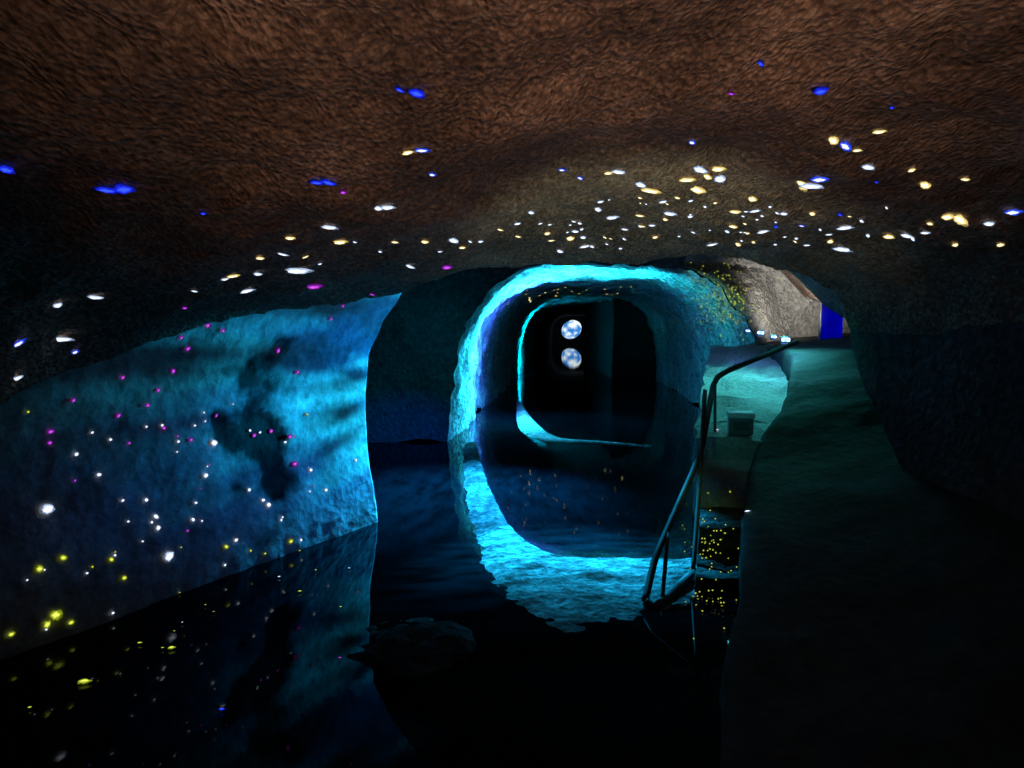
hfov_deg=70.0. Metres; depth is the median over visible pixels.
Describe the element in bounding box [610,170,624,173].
recessed light
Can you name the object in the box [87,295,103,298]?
recessed light
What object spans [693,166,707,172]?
recessed light
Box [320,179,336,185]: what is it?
recessed light
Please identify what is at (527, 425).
stone kerb
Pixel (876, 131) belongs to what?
recessed light
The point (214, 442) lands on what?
light speck
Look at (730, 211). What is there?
recessed light
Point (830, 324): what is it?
box
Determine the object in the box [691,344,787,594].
stone staircase
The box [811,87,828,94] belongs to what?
recessed light
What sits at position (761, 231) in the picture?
recessed light
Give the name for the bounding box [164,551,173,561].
light speck
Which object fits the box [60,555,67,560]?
light speck
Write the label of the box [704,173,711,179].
recessed light
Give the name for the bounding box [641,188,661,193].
recessed light
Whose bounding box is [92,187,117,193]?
recessed light
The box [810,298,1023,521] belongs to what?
wall
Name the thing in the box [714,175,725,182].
recessed light
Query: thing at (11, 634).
light speck
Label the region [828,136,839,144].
recessed light
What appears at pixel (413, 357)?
wall
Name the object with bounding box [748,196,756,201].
recessed light
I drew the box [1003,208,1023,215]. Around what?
recessed light
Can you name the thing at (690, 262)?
light speck spray
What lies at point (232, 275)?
recessed light
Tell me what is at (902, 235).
recessed light
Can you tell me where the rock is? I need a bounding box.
[346,617,476,678]
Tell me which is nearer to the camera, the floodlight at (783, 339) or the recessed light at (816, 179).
the recessed light at (816, 179)
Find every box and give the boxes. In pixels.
[726,410,754,434]
[818,301,842,339]
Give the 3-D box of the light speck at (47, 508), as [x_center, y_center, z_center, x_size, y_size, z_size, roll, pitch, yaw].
[-1.929,0.519,3.038,0.009,0.042,0.058,3,5,30]
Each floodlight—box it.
[756,330,763,335]
[770,335,776,339]
[780,336,790,343]
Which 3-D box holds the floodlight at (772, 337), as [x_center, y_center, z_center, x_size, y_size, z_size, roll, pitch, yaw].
[2.339,-0.419,6.547,0.061,0.046,0.060,2,5,25]
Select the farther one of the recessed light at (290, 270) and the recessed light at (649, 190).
the recessed light at (290, 270)
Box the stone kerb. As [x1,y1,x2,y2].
[516,401,652,446]
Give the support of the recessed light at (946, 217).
in the ceiling
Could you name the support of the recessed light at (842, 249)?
in the ceiling
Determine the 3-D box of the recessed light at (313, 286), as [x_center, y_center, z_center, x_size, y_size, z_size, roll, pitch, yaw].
[-0.925,-0.457,3.433,0.096,0.022,0.038,-1,5,-17]
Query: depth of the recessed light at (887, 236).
3.38 m
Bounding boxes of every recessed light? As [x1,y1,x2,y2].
[0,165,15,174]
[13,375,22,380]
[14,338,27,346]
[53,303,62,307]
[56,337,73,341]
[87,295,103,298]
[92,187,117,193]
[113,183,135,194]
[227,274,239,277]
[240,289,255,293]
[285,268,314,273]
[307,284,325,288]
[308,181,323,184]
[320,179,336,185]
[321,225,338,228]
[333,240,349,243]
[374,206,383,210]
[382,205,395,209]
[395,87,404,92]
[401,151,414,154]
[406,89,424,98]
[414,148,431,152]
[442,265,452,269]
[448,238,457,243]
[606,216,619,219]
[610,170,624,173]
[635,182,645,187]
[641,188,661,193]
[663,212,677,215]
[679,177,695,181]
[691,186,706,193]
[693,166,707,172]
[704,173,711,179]
[712,167,727,171]
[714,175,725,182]
[729,210,741,213]
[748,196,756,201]
[756,230,768,233]
[797,181,806,191]
[798,183,823,188]
[810,176,828,182]
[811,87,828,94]
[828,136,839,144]
[830,247,852,251]
[834,226,854,229]
[839,141,851,151]
[861,164,874,169]
[872,130,886,133]
[882,234,894,238]
[900,234,911,238]
[920,181,930,188]
[941,214,954,220]
[982,222,994,225]
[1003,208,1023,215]
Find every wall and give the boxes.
[0,293,400,659]
[365,256,685,441]
[552,316,585,342]
[584,298,656,378]
[655,254,958,344]
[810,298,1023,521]
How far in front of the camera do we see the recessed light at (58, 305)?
2.51 m
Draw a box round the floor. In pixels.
[719,333,1023,767]
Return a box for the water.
[0,343,739,767]
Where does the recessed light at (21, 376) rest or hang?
in the ceiling
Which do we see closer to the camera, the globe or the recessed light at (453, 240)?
the recessed light at (453, 240)
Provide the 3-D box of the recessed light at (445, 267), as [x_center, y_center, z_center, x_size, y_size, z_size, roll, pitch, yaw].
[-0.355,-0.640,4.009,0.061,0.025,0.038,-1,5,-6]
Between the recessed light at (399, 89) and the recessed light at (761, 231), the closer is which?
the recessed light at (399, 89)
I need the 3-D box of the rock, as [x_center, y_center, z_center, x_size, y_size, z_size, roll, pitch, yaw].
[-0.408,1.052,2.966,0.530,0.095,0.568,1,5,10]
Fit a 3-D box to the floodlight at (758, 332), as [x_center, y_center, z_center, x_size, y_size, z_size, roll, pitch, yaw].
[2.341,-0.478,6.894,0.073,0.057,0.068,2,5,25]
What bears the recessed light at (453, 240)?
in the ceiling
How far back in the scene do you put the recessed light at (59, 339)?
2.71 m
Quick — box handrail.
[641,340,798,609]
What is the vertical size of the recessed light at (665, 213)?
0.015 m
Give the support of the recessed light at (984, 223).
in the ceiling
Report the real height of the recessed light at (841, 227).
0.015 m
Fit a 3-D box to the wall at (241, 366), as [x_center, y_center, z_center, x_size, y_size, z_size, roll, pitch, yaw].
[-2.386,0.377,2.110,2.963,2.237,6.635,1,5,11]
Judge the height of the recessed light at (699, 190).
0.025 m
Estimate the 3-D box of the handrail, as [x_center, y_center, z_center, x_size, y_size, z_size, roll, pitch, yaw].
[1.301,0.364,4.348,0.187,1.213,2.508,3,6,34]
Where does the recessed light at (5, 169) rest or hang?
in the ceiling
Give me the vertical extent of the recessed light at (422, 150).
0.010 m
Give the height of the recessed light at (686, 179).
0.014 m
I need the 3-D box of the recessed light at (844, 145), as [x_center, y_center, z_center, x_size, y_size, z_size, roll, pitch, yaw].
[1.042,-0.740,2.277,0.059,0.023,0.024,-4,6,-37]
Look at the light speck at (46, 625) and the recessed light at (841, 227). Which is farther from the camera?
the recessed light at (841, 227)
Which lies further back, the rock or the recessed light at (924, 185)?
the rock
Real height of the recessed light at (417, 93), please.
0.014 m
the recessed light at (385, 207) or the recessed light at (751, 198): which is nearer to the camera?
the recessed light at (385, 207)
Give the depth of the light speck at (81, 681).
2.65 m
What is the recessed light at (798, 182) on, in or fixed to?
in the ceiling
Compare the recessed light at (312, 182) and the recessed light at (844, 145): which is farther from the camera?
the recessed light at (844, 145)
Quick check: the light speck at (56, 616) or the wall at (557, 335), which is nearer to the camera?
the light speck at (56, 616)
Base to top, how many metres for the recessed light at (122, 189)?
0.023 m
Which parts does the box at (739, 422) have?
lid, plate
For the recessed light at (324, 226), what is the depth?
2.54 m
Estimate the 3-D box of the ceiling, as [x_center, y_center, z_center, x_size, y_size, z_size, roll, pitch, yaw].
[-0.011,-0.673,3.814,6.739,1.770,9.574,0,5,0]
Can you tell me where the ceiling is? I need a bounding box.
[0,0,1023,404]
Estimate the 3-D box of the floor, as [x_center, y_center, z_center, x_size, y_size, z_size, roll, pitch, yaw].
[3.076,0.406,5.173,3.054,1.600,9.052,1,5,16]
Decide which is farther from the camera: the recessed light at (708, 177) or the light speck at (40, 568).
the light speck at (40, 568)
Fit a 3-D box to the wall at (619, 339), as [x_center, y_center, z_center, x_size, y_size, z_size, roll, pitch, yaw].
[3.172,-1.348,21.051,1.502,2.134,7.038,0,5,0]
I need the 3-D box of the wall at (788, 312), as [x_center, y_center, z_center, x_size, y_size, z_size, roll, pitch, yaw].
[3.359,-0.879,8.482,3.759,2.502,1.000,0,5,0]
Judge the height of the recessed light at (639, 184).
0.019 m
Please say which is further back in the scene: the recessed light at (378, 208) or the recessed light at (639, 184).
the recessed light at (639, 184)
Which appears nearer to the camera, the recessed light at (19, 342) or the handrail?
the recessed light at (19, 342)
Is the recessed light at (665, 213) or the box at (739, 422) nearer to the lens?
the recessed light at (665, 213)
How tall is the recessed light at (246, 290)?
0.019 m
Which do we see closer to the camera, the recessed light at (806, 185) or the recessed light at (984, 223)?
the recessed light at (806, 185)
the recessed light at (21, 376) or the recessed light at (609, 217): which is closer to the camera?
the recessed light at (21, 376)
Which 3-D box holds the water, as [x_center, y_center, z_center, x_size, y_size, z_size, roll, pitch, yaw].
[0.000,-0.876,27.017,16.000,0.001,58.000,0,5,0]
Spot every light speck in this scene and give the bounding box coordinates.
[8,631,15,636]
[36,565,43,572]
[41,504,54,513]
[43,620,50,628]
[50,609,62,621]
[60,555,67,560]
[77,678,92,684]
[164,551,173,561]
[211,440,217,445]
[953,214,968,226]
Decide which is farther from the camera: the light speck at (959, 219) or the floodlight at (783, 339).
the floodlight at (783, 339)
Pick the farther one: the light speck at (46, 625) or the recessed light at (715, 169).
the light speck at (46, 625)
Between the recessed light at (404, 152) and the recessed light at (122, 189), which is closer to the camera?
the recessed light at (122, 189)
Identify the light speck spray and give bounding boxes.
[507,262,782,638]
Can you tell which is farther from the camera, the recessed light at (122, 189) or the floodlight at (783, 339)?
the floodlight at (783, 339)
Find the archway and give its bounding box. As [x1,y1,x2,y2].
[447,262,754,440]
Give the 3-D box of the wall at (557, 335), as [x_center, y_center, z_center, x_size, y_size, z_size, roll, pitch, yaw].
[4.628,-4.111,53.344,4.469,2.661,0.076,0,5,0]
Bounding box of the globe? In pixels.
[562,316,580,338]
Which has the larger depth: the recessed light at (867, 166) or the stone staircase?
the stone staircase
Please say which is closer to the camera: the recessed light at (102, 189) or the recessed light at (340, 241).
the recessed light at (102, 189)

